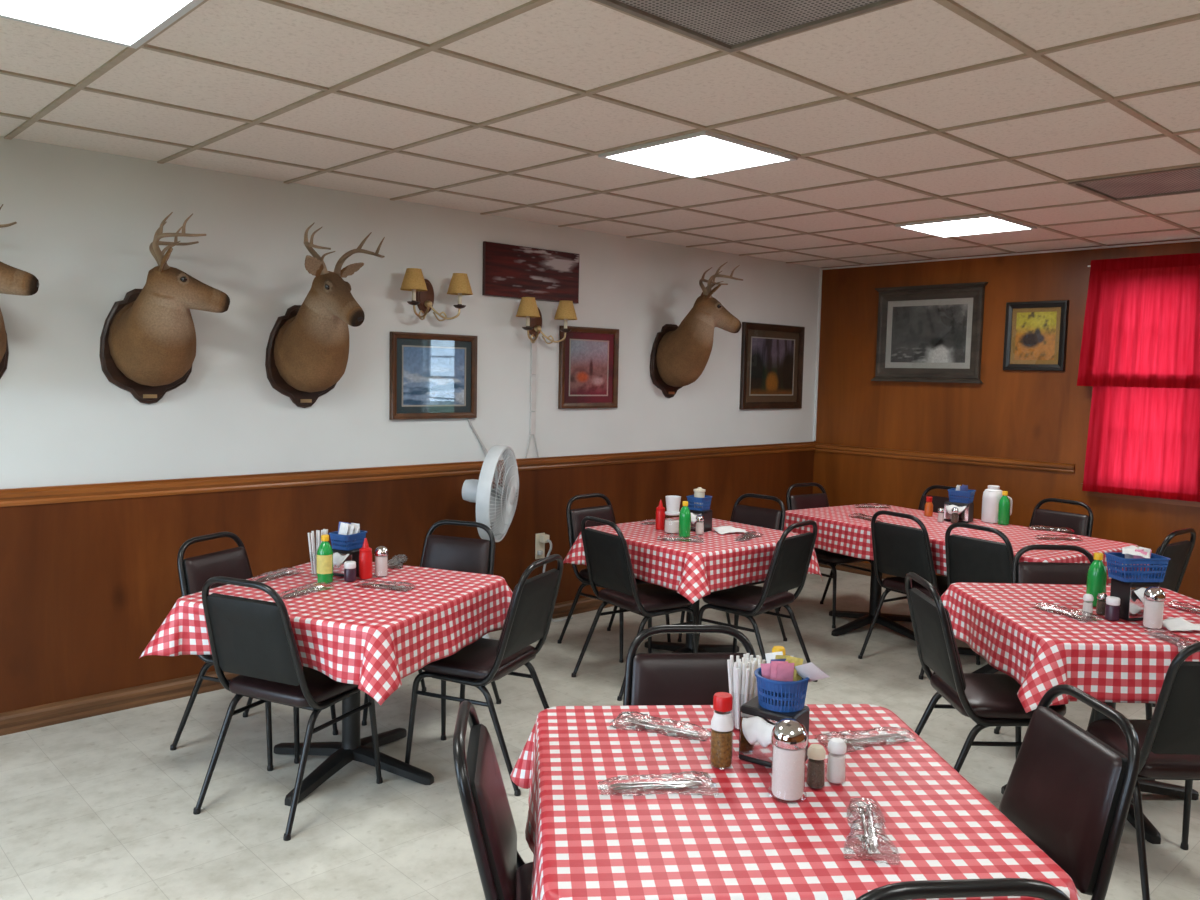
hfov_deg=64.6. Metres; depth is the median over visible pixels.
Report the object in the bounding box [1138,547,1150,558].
packet
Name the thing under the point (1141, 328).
window curtain
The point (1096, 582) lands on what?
bottle
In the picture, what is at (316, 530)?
straw
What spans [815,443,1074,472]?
trim
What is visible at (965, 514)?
napkin dispenser
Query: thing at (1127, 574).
plastic basket
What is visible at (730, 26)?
ceiling vent
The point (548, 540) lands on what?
power cord
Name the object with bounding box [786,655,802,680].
packet
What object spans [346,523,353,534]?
packet
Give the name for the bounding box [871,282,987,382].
framed picture
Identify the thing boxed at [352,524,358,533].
packet
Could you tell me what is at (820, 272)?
trim
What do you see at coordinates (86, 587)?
wainscoting
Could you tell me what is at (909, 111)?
ceiling
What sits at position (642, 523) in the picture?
cutlery
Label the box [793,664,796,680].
packet
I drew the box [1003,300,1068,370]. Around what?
framed picture
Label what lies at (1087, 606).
salt shaker
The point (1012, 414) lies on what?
wall
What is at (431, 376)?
artwork
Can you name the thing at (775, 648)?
bottle
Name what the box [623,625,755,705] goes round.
dining chair
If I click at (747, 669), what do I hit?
straw
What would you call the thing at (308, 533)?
straw
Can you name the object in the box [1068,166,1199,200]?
ceiling vent
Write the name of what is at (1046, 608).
cutlery
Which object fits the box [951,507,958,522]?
pepper shaker
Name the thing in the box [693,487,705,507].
cup
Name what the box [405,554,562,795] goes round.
dining chair
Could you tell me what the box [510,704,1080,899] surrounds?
tablecloth
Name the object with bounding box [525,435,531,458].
power cord
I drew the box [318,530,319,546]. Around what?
straw
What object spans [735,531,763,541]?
cutlery
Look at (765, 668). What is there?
packet
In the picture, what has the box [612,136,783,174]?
diffuser
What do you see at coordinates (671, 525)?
clear jar
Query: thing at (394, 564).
cutlery
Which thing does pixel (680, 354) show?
deer mount
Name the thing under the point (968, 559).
dining chair
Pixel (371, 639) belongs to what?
tablecloth
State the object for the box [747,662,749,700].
straw
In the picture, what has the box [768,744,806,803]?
jar
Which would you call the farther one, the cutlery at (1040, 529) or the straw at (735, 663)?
the cutlery at (1040, 529)
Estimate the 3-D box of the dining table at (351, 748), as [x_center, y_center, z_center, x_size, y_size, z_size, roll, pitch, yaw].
[-1.005,0.921,3.831,0.910,0.739,0.910,3,5,22]
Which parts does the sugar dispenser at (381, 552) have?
chrome lid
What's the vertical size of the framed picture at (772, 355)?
0.680 m
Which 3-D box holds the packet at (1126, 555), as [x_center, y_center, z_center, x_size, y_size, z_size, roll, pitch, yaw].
[1.979,0.392,3.546,0.042,0.060,0.013,1,5,-8]
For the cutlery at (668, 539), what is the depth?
5.01 m
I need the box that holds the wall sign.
[482,241,578,303]
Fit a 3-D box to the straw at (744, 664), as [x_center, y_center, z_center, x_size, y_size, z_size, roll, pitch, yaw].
[0.351,0.605,2.334,0.008,0.167,0.021,1,5,-5]
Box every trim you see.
[0,441,815,506]
[813,270,821,440]
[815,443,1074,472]
[819,239,1199,269]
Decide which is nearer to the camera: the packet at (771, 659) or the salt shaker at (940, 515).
the packet at (771, 659)
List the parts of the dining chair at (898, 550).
backrest, frame, seat frame, seat, leg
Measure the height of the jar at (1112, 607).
0.083 m
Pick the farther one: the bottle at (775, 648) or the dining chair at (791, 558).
the dining chair at (791, 558)
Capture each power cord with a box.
[467,418,487,454]
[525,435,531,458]
[533,434,538,457]
[543,539,572,621]
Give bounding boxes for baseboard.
[0,597,613,735]
[818,562,894,578]
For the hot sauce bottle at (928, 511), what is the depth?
6.10 m
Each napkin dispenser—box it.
[332,548,359,576]
[690,509,711,531]
[739,695,809,767]
[944,501,973,522]
[1110,578,1159,620]
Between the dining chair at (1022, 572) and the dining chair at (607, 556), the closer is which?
the dining chair at (1022, 572)
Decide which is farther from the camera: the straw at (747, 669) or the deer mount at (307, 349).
the deer mount at (307, 349)
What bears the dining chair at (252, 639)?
on the floor
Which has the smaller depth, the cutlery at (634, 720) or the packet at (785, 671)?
the packet at (785, 671)
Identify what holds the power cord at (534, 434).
hanging from the cord cover at (533, 345)
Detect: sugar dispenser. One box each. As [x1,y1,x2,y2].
[374,546,387,576]
[768,718,807,803]
[1141,587,1165,629]
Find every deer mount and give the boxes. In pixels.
[0,204,38,378]
[99,212,229,403]
[265,223,384,407]
[650,262,742,397]
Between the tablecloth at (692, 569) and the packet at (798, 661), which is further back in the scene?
the tablecloth at (692, 569)
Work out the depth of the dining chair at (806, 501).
6.51 m
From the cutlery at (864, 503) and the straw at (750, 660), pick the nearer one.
the straw at (750, 660)
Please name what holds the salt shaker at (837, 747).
on the tablecloth at (739, 842)
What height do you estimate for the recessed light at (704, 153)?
0.020 m
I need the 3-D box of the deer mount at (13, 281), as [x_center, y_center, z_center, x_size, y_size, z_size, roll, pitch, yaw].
[-2.473,-0.567,3.694,0.430,0.807,0.523,-3,6,-43]
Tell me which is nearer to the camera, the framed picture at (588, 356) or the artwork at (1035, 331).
the framed picture at (588, 356)
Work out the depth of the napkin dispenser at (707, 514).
5.31 m
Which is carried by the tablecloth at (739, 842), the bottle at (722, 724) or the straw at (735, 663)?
the bottle at (722, 724)
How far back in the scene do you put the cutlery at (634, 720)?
2.33 m
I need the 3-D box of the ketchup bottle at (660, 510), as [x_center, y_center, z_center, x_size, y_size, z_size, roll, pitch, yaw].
[0.342,0.366,5.362,0.055,0.168,0.055,-3,6,-43]
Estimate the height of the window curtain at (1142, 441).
0.808 m
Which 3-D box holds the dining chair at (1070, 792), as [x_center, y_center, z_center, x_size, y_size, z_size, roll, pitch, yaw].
[0.893,1.016,2.231,0.534,0.884,0.449,1,5,-5]
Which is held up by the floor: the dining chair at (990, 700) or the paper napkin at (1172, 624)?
the dining chair at (990, 700)
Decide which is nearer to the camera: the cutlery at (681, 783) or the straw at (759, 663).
the cutlery at (681, 783)
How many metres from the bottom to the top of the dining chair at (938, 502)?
0.884 m
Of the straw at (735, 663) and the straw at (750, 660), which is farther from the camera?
the straw at (750, 660)
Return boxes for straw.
[308,533,313,573]
[310,533,315,573]
[312,531,316,572]
[316,530,317,563]
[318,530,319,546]
[727,659,733,721]
[730,656,734,724]
[733,666,734,711]
[734,662,737,727]
[736,668,739,728]
[739,661,741,706]
[741,663,745,705]
[744,668,749,702]
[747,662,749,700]
[748,660,751,695]
[748,663,754,700]
[752,658,757,697]
[753,659,760,696]
[753,662,761,697]
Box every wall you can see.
[0,136,819,488]
[813,238,1199,600]
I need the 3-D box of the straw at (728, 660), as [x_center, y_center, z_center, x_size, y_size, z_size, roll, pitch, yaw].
[0.324,0.602,2.350,0.026,0.170,0.008,-1,5,-24]
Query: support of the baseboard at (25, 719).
attached to the wall at (88, 221)
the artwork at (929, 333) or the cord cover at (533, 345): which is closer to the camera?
the cord cover at (533, 345)
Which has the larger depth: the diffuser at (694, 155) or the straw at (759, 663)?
the diffuser at (694, 155)
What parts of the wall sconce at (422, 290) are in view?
lamp shade, arm, arm, lamp shade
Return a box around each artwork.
[403,347,464,404]
[570,340,607,394]
[750,338,793,393]
[891,304,967,362]
[1014,311,1056,359]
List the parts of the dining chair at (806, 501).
frame, backrest, leg, seat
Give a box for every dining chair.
[170,532,338,770]
[193,576,382,840]
[361,520,500,740]
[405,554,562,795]
[453,701,532,899]
[557,493,670,662]
[571,516,697,700]
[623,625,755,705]
[678,493,786,652]
[693,520,817,681]
[778,483,870,628]
[856,878,1069,899]
[858,510,980,679]
[905,572,1065,772]
[918,485,969,576]
[933,523,1013,674]
[994,544,1154,780]
[999,684,1139,899]
[1029,498,1093,536]
[1087,642,1199,899]
[1150,528,1195,706]
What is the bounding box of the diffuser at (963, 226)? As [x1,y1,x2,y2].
[906,217,1026,235]
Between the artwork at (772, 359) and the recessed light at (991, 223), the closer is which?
the recessed light at (991, 223)
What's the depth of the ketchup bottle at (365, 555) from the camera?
3.94 m
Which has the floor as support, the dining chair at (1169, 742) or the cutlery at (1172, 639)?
the dining chair at (1169, 742)
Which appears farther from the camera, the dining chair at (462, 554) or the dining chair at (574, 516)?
the dining chair at (574, 516)
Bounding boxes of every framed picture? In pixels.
[389,331,477,419]
[558,325,618,408]
[739,322,804,408]
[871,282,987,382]
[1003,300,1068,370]
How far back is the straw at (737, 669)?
2.32 m
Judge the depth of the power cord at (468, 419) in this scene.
5.72 m
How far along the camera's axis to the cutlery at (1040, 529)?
5.61 m
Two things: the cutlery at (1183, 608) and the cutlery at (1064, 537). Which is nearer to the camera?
the cutlery at (1183, 608)
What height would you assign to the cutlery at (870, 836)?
0.028 m
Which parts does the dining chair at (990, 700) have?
leg, backrest, frame, leg, seat, leg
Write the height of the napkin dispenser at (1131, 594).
0.145 m
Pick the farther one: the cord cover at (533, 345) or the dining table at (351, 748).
the cord cover at (533, 345)
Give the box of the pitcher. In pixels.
[981,485,1012,522]
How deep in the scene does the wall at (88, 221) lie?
4.90 m
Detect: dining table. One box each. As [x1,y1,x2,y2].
[274,691,433,806]
[645,599,738,652]
[829,560,998,673]
[1001,702,1198,843]
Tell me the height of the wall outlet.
0.165 m
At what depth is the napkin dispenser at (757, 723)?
2.13 m
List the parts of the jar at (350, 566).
lid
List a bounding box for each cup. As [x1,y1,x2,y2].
[665,495,680,512]
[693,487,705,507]
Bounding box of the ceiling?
[0,0,1199,267]
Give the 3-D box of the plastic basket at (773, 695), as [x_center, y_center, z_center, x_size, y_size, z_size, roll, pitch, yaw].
[0.413,0.543,2.156,0.122,0.073,0.122,-3,6,-43]
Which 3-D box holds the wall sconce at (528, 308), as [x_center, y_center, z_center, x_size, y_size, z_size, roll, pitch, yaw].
[-0.346,-0.797,5.897,0.451,0.273,0.204,-3,6,-43]
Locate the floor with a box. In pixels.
[0,567,1199,899]
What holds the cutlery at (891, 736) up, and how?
on the tablecloth at (739, 842)
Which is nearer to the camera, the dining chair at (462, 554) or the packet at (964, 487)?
the dining chair at (462, 554)
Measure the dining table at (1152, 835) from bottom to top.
0.739 m
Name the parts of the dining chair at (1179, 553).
backrest, frame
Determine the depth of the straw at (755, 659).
2.36 m
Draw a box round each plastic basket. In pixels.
[329,530,366,550]
[686,495,711,510]
[754,667,809,712]
[947,488,975,502]
[1104,552,1170,581]
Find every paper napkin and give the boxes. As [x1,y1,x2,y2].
[713,526,746,533]
[1121,545,1149,557]
[1162,617,1199,630]
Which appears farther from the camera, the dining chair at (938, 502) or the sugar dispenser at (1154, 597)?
the dining chair at (938, 502)
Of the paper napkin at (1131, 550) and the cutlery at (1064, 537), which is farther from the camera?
the cutlery at (1064, 537)
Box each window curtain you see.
[1077,253,1199,388]
[1082,386,1199,501]
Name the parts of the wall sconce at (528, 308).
lamp shade, arm, arm, lamp shade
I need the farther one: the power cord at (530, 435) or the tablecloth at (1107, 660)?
the power cord at (530, 435)
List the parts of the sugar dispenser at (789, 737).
chrome lid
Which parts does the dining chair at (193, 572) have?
leg, frame, backrest, leg, leg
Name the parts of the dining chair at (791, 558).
leg, leg, seat, frame, backrest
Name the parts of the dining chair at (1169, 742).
leg, seat, seat frame, frame, backrest, leg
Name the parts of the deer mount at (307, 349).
name plate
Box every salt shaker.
[696,515,703,534]
[826,738,846,783]
[938,508,943,521]
[1082,594,1093,615]
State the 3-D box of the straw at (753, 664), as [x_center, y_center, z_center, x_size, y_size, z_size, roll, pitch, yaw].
[0.370,0.605,2.338,0.019,0.167,0.008,5,6,43]
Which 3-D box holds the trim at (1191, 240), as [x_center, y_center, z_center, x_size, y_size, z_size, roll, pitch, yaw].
[4.348,-1.270,5.414,0.018,0.012,7.260,-3,6,-43]
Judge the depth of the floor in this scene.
3.69 m
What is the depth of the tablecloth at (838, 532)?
5.66 m
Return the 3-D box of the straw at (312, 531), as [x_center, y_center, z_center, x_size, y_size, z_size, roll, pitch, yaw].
[-1.205,0.432,4.007,0.021,0.180,0.008,1,5,-3]
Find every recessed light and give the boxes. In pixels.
[0,0,203,48]
[598,130,796,178]
[895,214,1036,237]
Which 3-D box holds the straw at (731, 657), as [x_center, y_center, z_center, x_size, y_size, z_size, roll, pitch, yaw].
[0.331,0.600,2.365,0.021,0.171,0.008,4,5,33]
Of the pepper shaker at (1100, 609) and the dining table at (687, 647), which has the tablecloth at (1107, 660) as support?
the pepper shaker at (1100, 609)
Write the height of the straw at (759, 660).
0.170 m
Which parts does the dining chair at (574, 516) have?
frame, backrest, seat, leg, leg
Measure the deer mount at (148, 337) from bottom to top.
0.823 m
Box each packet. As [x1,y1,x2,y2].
[339,522,348,534]
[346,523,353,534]
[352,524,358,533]
[761,663,770,678]
[765,651,782,662]
[770,659,785,662]
[770,661,787,679]
[775,655,789,658]
[776,663,793,680]
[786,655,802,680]
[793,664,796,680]
[794,662,829,681]
[960,484,966,490]
[1124,547,1132,557]
[1131,549,1146,567]
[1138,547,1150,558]
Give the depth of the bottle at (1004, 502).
5.79 m
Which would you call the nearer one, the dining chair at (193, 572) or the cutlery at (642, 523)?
the dining chair at (193, 572)
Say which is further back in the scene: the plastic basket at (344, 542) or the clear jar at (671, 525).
the clear jar at (671, 525)
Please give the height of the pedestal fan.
1.200 m
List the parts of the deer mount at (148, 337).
name plate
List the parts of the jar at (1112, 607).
lid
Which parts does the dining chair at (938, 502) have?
backrest, frame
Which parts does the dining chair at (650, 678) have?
backrest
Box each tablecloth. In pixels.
[139,562,512,705]
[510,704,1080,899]
[563,517,822,603]
[784,503,1148,584]
[941,582,1199,712]
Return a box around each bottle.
[317,534,332,582]
[359,538,371,578]
[655,500,664,529]
[679,501,690,537]
[710,692,733,768]
[772,646,785,654]
[924,496,932,516]
[998,491,1009,524]
[1086,552,1106,606]
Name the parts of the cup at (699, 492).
lid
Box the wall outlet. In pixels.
[535,533,549,558]
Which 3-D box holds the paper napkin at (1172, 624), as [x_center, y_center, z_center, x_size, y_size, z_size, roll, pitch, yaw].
[2.092,0.623,3.408,0.130,0.033,0.110,2,5,7]
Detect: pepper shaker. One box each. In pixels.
[806,744,825,787]
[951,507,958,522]
[1096,592,1107,614]
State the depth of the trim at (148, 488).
5.05 m
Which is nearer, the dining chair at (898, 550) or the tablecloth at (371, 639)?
the tablecloth at (371, 639)
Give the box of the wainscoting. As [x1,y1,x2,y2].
[0,450,813,712]
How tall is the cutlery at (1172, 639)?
0.028 m
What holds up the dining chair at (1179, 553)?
on the floor
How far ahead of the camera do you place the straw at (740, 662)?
2.34 m
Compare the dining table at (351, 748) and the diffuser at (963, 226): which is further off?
the diffuser at (963, 226)
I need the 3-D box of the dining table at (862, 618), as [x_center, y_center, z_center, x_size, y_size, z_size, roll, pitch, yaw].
[2.069,0.832,5.742,0.890,0.739,1.830,-2,5,-33]
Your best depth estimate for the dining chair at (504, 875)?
1.92 m
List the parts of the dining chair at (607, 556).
backrest, frame, seat, seat frame, leg, leg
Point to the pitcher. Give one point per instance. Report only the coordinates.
(991, 497)
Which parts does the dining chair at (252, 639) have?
backrest, seat frame, frame, seat, leg, leg, leg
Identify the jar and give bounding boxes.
[344,561,355,581]
[664,511,679,533]
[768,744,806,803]
[1105,596,1120,620]
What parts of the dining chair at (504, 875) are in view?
backrest, seat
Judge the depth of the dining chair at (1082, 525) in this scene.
5.95 m
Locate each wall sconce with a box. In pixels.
[400,268,472,320]
[516,297,576,343]
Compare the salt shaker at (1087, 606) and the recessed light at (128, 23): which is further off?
the salt shaker at (1087, 606)
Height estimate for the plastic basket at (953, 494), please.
0.075 m
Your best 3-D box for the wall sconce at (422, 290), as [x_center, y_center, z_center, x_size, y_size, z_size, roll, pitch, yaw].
[-0.931,-0.865,5.339,0.451,0.273,0.204,-3,6,-43]
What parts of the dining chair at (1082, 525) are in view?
backrest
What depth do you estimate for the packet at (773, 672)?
2.12 m
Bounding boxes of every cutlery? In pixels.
[251,567,303,581]
[279,582,333,598]
[354,579,414,591]
[388,554,407,568]
[598,771,717,795]
[609,711,710,740]
[640,519,675,524]
[657,535,703,542]
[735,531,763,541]
[814,727,916,751]
[843,798,899,864]
[852,513,881,521]
[855,503,890,507]
[1028,525,1073,532]
[1034,534,1082,540]
[1034,602,1100,621]
[1144,628,1199,651]
[1164,601,1199,614]
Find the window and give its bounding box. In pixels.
[1081,386,1199,506]
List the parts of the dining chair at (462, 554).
leg, leg, leg, backrest, frame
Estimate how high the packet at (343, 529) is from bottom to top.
0.064 m
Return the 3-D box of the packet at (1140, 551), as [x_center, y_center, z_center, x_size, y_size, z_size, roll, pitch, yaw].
[1.996,0.401,3.515,0.052,0.067,0.012,3,5,23]
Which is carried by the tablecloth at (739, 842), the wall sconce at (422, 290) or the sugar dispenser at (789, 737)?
the sugar dispenser at (789, 737)
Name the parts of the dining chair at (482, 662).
leg, leg, seat, frame, backrest, leg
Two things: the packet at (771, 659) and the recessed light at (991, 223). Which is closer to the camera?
the packet at (771, 659)
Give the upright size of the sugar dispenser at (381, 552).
0.128 m
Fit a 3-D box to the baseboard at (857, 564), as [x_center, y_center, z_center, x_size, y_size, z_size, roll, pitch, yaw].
[4.306,1.210,5.602,0.020,0.100,7.230,-3,6,-43]
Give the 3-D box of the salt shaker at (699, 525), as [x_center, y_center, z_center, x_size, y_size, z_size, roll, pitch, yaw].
[0.549,0.411,5.217,0.049,0.110,0.049,-3,6,-43]
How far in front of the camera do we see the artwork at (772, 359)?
7.68 m
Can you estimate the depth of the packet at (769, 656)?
2.19 m
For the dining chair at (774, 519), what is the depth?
5.85 m
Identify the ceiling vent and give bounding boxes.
[595,0,906,52]
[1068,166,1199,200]
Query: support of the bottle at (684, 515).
on the tablecloth at (692, 569)
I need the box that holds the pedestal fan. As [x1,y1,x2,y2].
[462,445,518,639]
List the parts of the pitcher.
lid, handle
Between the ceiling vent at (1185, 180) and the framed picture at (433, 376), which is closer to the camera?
the ceiling vent at (1185, 180)
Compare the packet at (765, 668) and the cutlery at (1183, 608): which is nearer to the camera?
the packet at (765, 668)
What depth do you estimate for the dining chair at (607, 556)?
4.89 m
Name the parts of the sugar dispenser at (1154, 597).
chrome lid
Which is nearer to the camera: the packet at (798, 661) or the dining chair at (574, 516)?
the packet at (798, 661)
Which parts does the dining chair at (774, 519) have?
leg, backrest, frame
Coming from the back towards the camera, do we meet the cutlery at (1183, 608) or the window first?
the window
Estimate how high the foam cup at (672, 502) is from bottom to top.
0.085 m
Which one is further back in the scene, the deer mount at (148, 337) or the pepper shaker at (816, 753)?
the deer mount at (148, 337)
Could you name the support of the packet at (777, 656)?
in the plastic basket at (773, 695)
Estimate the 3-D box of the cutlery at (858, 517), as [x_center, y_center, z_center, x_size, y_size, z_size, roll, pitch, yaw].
[1.663,0.418,5.918,0.101,0.028,0.244,-1,5,-25]
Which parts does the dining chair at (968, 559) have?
frame, backrest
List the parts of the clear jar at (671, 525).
lid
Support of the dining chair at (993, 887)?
on the floor
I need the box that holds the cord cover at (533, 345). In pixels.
[529,338,536,434]
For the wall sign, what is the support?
attached to the wall at (88, 221)
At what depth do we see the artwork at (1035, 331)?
6.77 m
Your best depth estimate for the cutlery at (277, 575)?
3.95 m
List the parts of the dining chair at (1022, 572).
leg, frame, backrest, leg, leg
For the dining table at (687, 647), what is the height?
0.739 m
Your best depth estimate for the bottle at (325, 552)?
3.84 m
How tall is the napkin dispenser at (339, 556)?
0.115 m
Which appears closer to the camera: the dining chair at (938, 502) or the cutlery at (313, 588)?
the cutlery at (313, 588)
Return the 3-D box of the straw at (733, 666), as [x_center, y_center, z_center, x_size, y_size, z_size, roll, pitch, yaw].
[0.336,0.610,2.350,0.020,0.154,0.008,-1,5,-27]
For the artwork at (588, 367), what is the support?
attached to the framed picture at (588, 356)
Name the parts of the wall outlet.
plate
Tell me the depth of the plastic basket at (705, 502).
5.31 m
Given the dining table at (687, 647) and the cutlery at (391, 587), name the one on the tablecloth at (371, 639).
the cutlery at (391, 587)
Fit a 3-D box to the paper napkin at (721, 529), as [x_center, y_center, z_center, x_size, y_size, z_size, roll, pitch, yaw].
[0.728,0.443,5.321,0.170,0.033,0.130,0,5,-13]
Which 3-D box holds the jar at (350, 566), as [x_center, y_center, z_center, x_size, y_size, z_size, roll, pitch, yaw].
[-1.028,0.499,3.905,0.049,0.079,0.049,-3,6,-43]
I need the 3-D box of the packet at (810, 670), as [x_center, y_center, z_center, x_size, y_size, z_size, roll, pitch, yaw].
[0.467,0.495,2.113,0.040,0.068,0.089,-1,5,-26]

